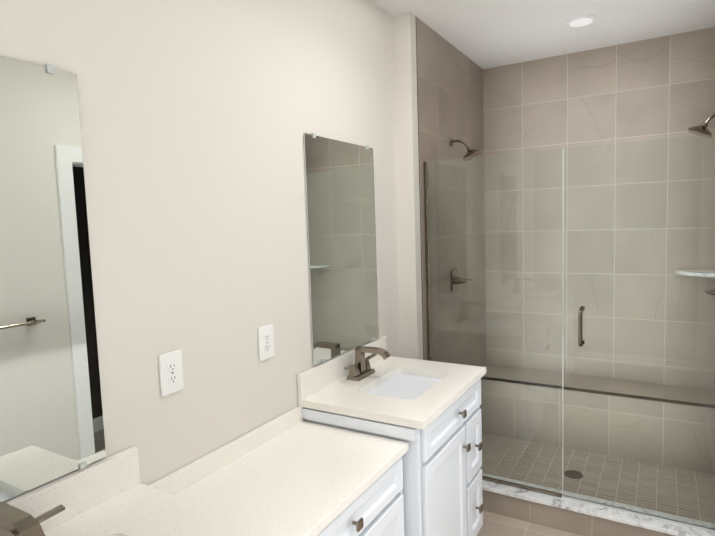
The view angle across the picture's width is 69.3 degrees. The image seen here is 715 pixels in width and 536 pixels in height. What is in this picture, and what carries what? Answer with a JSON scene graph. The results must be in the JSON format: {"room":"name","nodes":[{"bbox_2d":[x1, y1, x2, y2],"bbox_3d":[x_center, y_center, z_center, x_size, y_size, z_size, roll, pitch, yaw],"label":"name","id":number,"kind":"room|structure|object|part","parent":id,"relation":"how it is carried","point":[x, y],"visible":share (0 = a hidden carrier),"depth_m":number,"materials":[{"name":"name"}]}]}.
{"room":"bathroom","nodes":[
{"label":"bathroom","id":0,"kind":"room"},
{"bbox_2d":[12,336,386,527],"bbox_3d":[-0.432,0.569,1.805,0.020,0.195,2.296,1,6,31],"label":"backsplash","id":1,"kind":"structure","parent":0,"relation":"attached to","point":[85,488],"depth_m":1.38,"materials":[{"name":"beige stone"}]},
{"bbox_2d":[0,0,400,501],"bbox_3d":[-0.673,0.145,1.526,0.120,2.744,3.370,1,6,31],"label":"wall","id":2,"kind":"structure","parent":0,"point":[199,119],"depth_m":1.70,"materials":[{"name":"white paint"}]},
{"bbox_2d":[0,57,105,501],"bbox_3d":[-0.844,0.034,1.100,0.010,1.014,0.587,1,6,31],"label":"mirror","id":3,"kind":"object","parent":2,"relation":"attached to","point":[51,421],"visible":1,"depth_m":1.25,"materials":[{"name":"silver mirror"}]},
{"bbox_2d":[159,349,183,395],"bbox_3d":[-0.567,0.320,1.581,0.009,0.128,0.083,1,6,31],"label":"electrical outlet","id":4,"kind":"object","parent":2,"relation":"attached to","point":[171,372],"visible":1,"depth_m":1.57,"materials":[{"name":"white plastic"}]},
{"bbox_2d":[258,324,273,360],"bbox_3d":[-0.344,0.282,1.957,0.009,0.128,0.083,1,6,31],"label":"electrical outlet","id":5,"kind":"object","parent":2,"relation":"attached to","point":[265,342],"visible":1,"depth_m":1.95,"materials":[{"name":"white plastic"}]},
{"bbox_2d":[304,133,378,365],"bbox_3d":[-0.053,-0.098,2.434,0.010,0.994,0.590,1,6,31],"label":"mirror","id":6,"kind":"object","parent":2,"relation":"attached to","point":[340,200],"visible":1,"depth_m":2.39,"materials":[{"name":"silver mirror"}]},
{"bbox_2d":[392,12,422,359],"bbox_3d":[0.248,-0.011,2.977,0.225,2.744,0.080,1,6,31],"label":"wall","id":7,"kind":"structure","parent":0,"point":[406,134],"depth_m":2.87,"materials":[{"name":"white paint"}]},
{"bbox_2d":[482,490,674,535],"bbox_3d":[1.079,1.296,2.746,1.479,0.125,0.130,1,6,31],"label":"shower curb","id":8,"kind":"object","parent":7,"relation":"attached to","point":[577,523],"depth_m":2.69,"materials":[{"name":"tile"}]},
{"bbox_2d":[482,473,714,535],"bbox_3d":[1.076,1.223,2.740,1.479,0.022,0.154,1,6,31],"label":"sill","id":9,"kind":"structure","parent":8,"relation":"on","point":[662,526],"depth_m":2.61,"materials":[{"name":"stone"}]},
{"bbox_2d":[423,134,714,531],"bbox_3d":[1.037,0.309,2.645,1.475,1.813,0.092,1,6,31],"label":"glass","id":10,"kind":"object","parent":9,"relation":"on","point":[581,342],"visible":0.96,"depth_m":2.62,"materials":[{"name":"clear glass"}]},
{"bbox_3d":[0.736,0.301,2.843,0.733,1.810,0.010,1,6,31],"label":"fixed panel","id":11,"kind":"part","parent":10,"relation":"part of","materials":[{"name":"clear glass"}]},
{"bbox_3d":[0.761,1.198,2.924,0.744,0.014,0.022,1,6,31],"label":"channel sill","id":12,"kind":"part","parent":10,"relation":"part of","materials":[{"name":"silver metal"}]},
{"bbox_3d":[1.119,0.294,2.588,0.024,0.198,0.080,1,6,31],"label":"handle","id":13,"kind":"part","parent":10,"relation":"part of","materials":[{"name":"silver metal"}]},
{"bbox_3d":[1.365,0.309,2.472,0.712,1.804,0.010,1,6,31],"label":"door","id":14,"kind":"part","parent":10,"relation":"part of","materials":[{"name":"clear glass"}]},
{"bbox_2d":[477,511,579,535],"bbox_3d":[0.955,1.497,1.551,2.900,0.060,4.820,1,6,31],"label":"floor","id":15,"kind":"structure","parent":0,"point":[494,524],"depth_m":2.72,"materials":[{"name":"tile"}]},
{"bbox_2d":[176,380,482,535],"bbox_3d":[-0.175,1.081,1.709,0.576,0.815,2.272,1,6,31],"label":"bathroom vanity","id":16,"kind":"object","parent":15,"relation":"on","point":[374,438],"depth_m":1.84,"materials":[{"name":"paint"}]},
{"bbox_2d":[48,356,485,535],"bbox_3d":[-0.198,0.641,1.673,0.560,0.120,2.296,1,6,31],"label":"countertop","id":17,"kind":"structure","parent":16,"relation":"on","point":[154,509],"depth_m":1.76,"materials":[{"name":"beige stone"}]},
{"bbox_2d":[0,500,67,535],"bbox_3d":[-0.716,0.579,1.078,0.184,0.140,0.275,1,6,31],"label":"faucet","id":18,"kind":"object","parent":17,"relation":"on","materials":[{"name":"silver metal"}]},
{"bbox_2d":[340,344,391,379],"bbox_3d":[0.065,0.439,2.398,0.184,0.140,0.275,1,6,31],"label":"faucet","id":19,"kind":"object","parent":17,"relation":"on","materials":[{"name":"silver metal"}]},
{"bbox_2d":[372,372,439,399],"bbox_3d":[0.216,0.614,2.327,0.300,0.149,0.440,1,6,31],"label":"sink","id":20,"kind":"object","parent":17,"relation":"in","point":[402,384],"depth_m":2.37,"materials":[{"name":"white ceramic"}]},
{"bbox_2d":[480,433,714,523],"bbox_3d":[1.314,1.292,3.143,1.479,0.050,0.790,1,6,31],"label":"shower floor","id":21,"kind":"structure","parent":15,"relation":"on","point":[505,456],"depth_m":3.12,"materials":[{"name":"tile"}]},
{"bbox_2d":[564,470,582,478],"bbox_3d":[1.321,1.263,3.165,0.110,0.004,0.110,1,6,31],"label":"shower drain","id":22,"kind":"object","parent":21,"relation":"on","point":[579,475],"depth_m":3.16,"materials":[{"name":"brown metal"}]},
{"bbox_3d":[1.585,1.033,3.594,1.479,0.470,0.295,1,6,31],"label":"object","id":23,"kind":"object","parent":15,"relation":"on","visible":0},
{"bbox_2d":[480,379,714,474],"bbox_3d":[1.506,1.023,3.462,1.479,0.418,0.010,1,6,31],"label":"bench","id":24,"kind":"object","parent":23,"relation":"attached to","point":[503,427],"depth_m":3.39,"materials":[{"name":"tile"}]},
{"bbox_2d":[484,365,714,404],"bbox_3d":[1.573,0.794,3.567,1.479,0.012,0.310,1,6,31],"label":"bench","id":25,"kind":"object","parent":23,"relation":"on","point":[682,392],"depth_m":3.50,"materials":[{"name":"tile"}]},
{"bbox_2d":[481,376,714,408],"bbox_3d":[1.494,0.811,3.434,1.479,0.021,0.004,1,6,31],"label":"trim","id":26,"kind":"structure","parent":25,"relation":"attached to","point":[607,393],"depth_m":3.36,"materials":[{"name":"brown metal"}]},
{"bbox_2d":[371,0,714,68],"bbox_3d":[0.863,-1.295,1.309,2.900,0.060,4.820,1,6,31],"label":"ceiling","id":27,"kind":"structure","parent":0,"point":[484,34],"depth_m":3.01,"materials":[{"name":"white paint"}]},
{"bbox_2d":[565,14,596,27],"bbox_3d":[1.280,-1.412,2.963,0.172,0.017,0.172,1,6,31],"label":"recessed light","id":28,"kind":"object","parent":27,"relation":"in","point":[582,20],"visible":1,"depth_m":2.94,"materials":[{"name":"white paint"}]},
{"bbox_3d":[1.951,-0.034,2.590,0.110,2.744,1.470,1,6,31],"label":"wall","id":29,"kind":"structure","parent":0,"visible":0},
{"bbox_2d":[675,270,714,276],"bbox_3d":[2.106,0.033,3.218,0.225,0.021,0.225,1,6,31],"label":"corner shelf","id":30,"kind":"object","parent":29,"relation":"attached to","point":[691,272],"depth_m":3.19,"materials":[{"name":"white stone"}]},
{"bbox_2d":[714,361,714,392],"bbox_3d":[1.950,-0.045,2.712,0.015,2.744,1.240,1,6,31],"label":"shower wall tile","id":31,"kind":"structure","parent":29,"relation":"attached to","point":[714,377],"depth_m":3.29,"materials":[{"name":"grey tile"}]},
{"bbox_2d":[688,113,714,138],"bbox_3d":[1.791,-0.740,2.627,0.192,0.157,0.118,1,6,31],"label":"shower head","id":32,"kind":"object","parent":31,"relation":"attached to","point":[702,129],"visible":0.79,"depth_m":2.62},
{"bbox_2d":[704,289,714,295],"bbox_3d":[1.896,0.128,2.738,0.096,0.165,0.138,1,6,31],"label":"shower valve","id":33,"kind":"object","parent":31,"relation":"attached to","point":[710,292],"depth_m":2.73,"materials":[{"name":"silver metal"}]},
{"bbox_3d":[2.088,-0.112,3.440,2.920,2.744,0.140,1,6,31],"label":"wall","id":34,"kind":"structure","parent":0,"visible":0},
{"bbox_2d":[483,27,714,389],"bbox_3d":[1.627,-0.113,3.626,1.504,2.744,0.010,1,6,31],"label":"shower wall tile","id":35,"kind":"structure","parent":34,"relation":"attached to","point":[652,90],"depth_m":3.55,"materials":[{"name":"grey tile"}]},
{"bbox_3d":[0.612,-0.077,3.600,0.216,2.744,1.370,1,6,31],"label":"wall","id":36,"kind":"structure","parent":0,"visible":0},
{"bbox_2d":[415,16,423,359],"bbox_3d":[0.361,-0.013,2.953,0.012,2.744,0.006,1,6,31],"label":"trim","id":37,"kind":"structure","parent":36,"relation":"attached to","point":[419,187],"depth_m":2.91,"materials":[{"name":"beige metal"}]},
{"bbox_2d":[416,17,485,366],"bbox_3d":[0.671,-0.069,3.479,0.010,2.744,1.220,1,6,31],"label":"shower wall tile","id":38,"kind":"structure","parent":36,"relation":"attached to","point":[450,90],"depth_m":3.35,"materials":[{"name":"grey tile"}]},
{"bbox_2d":[450,268,471,293],"bbox_3d":[0.680,0.083,3.390,0.096,0.165,0.138,1,6,31],"label":"shower valve","id":39,"kind":"object","parent":38,"relation":"attached to","point":[454,286],"depth_m":3.37,"materials":[{"name":"silver metal"}]},
{"bbox_2d":[450,137,481,160],"bbox_3d":[0.686,-0.760,3.280,0.192,0.157,0.118,1,6,31],"label":"shower head","id":40,"kind":"object","parent":38,"relation":"attached to","point":[472,153],"visible":0.88,"depth_m":3.26}
]}

